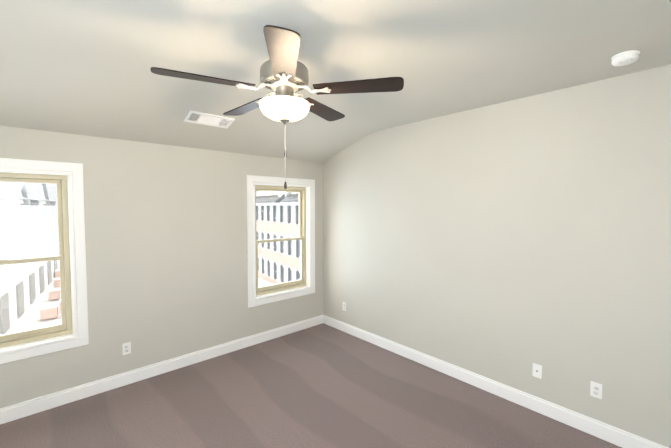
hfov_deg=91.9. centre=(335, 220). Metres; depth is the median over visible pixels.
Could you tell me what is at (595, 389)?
outlet
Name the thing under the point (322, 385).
floor
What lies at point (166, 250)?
wall
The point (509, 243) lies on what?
wall
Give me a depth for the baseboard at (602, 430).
2.96 m
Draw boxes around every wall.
[0,126,322,407]
[323,64,670,447]
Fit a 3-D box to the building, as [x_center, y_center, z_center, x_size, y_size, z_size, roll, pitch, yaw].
[-32.275,0.731,28.263,11.600,11.700,48.300,-2,3,-34]
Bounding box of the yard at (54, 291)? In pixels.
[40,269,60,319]
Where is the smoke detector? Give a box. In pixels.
[611,50,639,65]
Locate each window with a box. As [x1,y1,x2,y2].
[0,158,88,363]
[247,175,314,307]
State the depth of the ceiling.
2.08 m
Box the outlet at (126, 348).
[122,342,130,354]
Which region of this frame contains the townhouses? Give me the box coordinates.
[256,191,300,283]
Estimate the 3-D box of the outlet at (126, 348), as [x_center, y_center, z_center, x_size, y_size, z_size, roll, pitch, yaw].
[-2.091,1.287,3.251,0.072,0.117,0.011,-2,3,-42]
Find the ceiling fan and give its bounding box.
[150,25,403,188]
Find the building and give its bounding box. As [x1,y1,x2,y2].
[0,182,58,334]
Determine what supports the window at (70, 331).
in the wall at (166, 250)
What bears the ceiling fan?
hanging from the ceiling
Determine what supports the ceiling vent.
in the ceiling
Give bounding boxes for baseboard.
[0,315,323,424]
[324,315,667,447]
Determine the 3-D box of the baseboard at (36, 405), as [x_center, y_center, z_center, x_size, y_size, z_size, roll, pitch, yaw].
[-1.711,1.572,3.603,4.120,0.130,0.017,-2,3,-42]
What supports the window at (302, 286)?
in the wall at (166, 250)
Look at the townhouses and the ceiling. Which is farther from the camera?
the townhouses
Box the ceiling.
[0,0,670,162]
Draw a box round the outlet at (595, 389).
[590,381,601,398]
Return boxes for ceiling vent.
[183,110,234,127]
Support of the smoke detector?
attached to the ceiling
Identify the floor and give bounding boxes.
[0,323,621,447]
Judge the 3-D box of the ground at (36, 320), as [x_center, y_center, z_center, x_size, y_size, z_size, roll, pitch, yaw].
[-66.796,3.725,98.254,300.000,0.330,290.000,-2,3,-34]
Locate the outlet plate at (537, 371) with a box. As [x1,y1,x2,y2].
[532,363,541,378]
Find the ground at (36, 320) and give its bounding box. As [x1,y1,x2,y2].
[5,277,271,333]
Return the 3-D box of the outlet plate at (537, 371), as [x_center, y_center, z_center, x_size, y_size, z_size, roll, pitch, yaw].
[1.749,1.310,2.817,0.019,0.117,0.072,-2,3,-42]

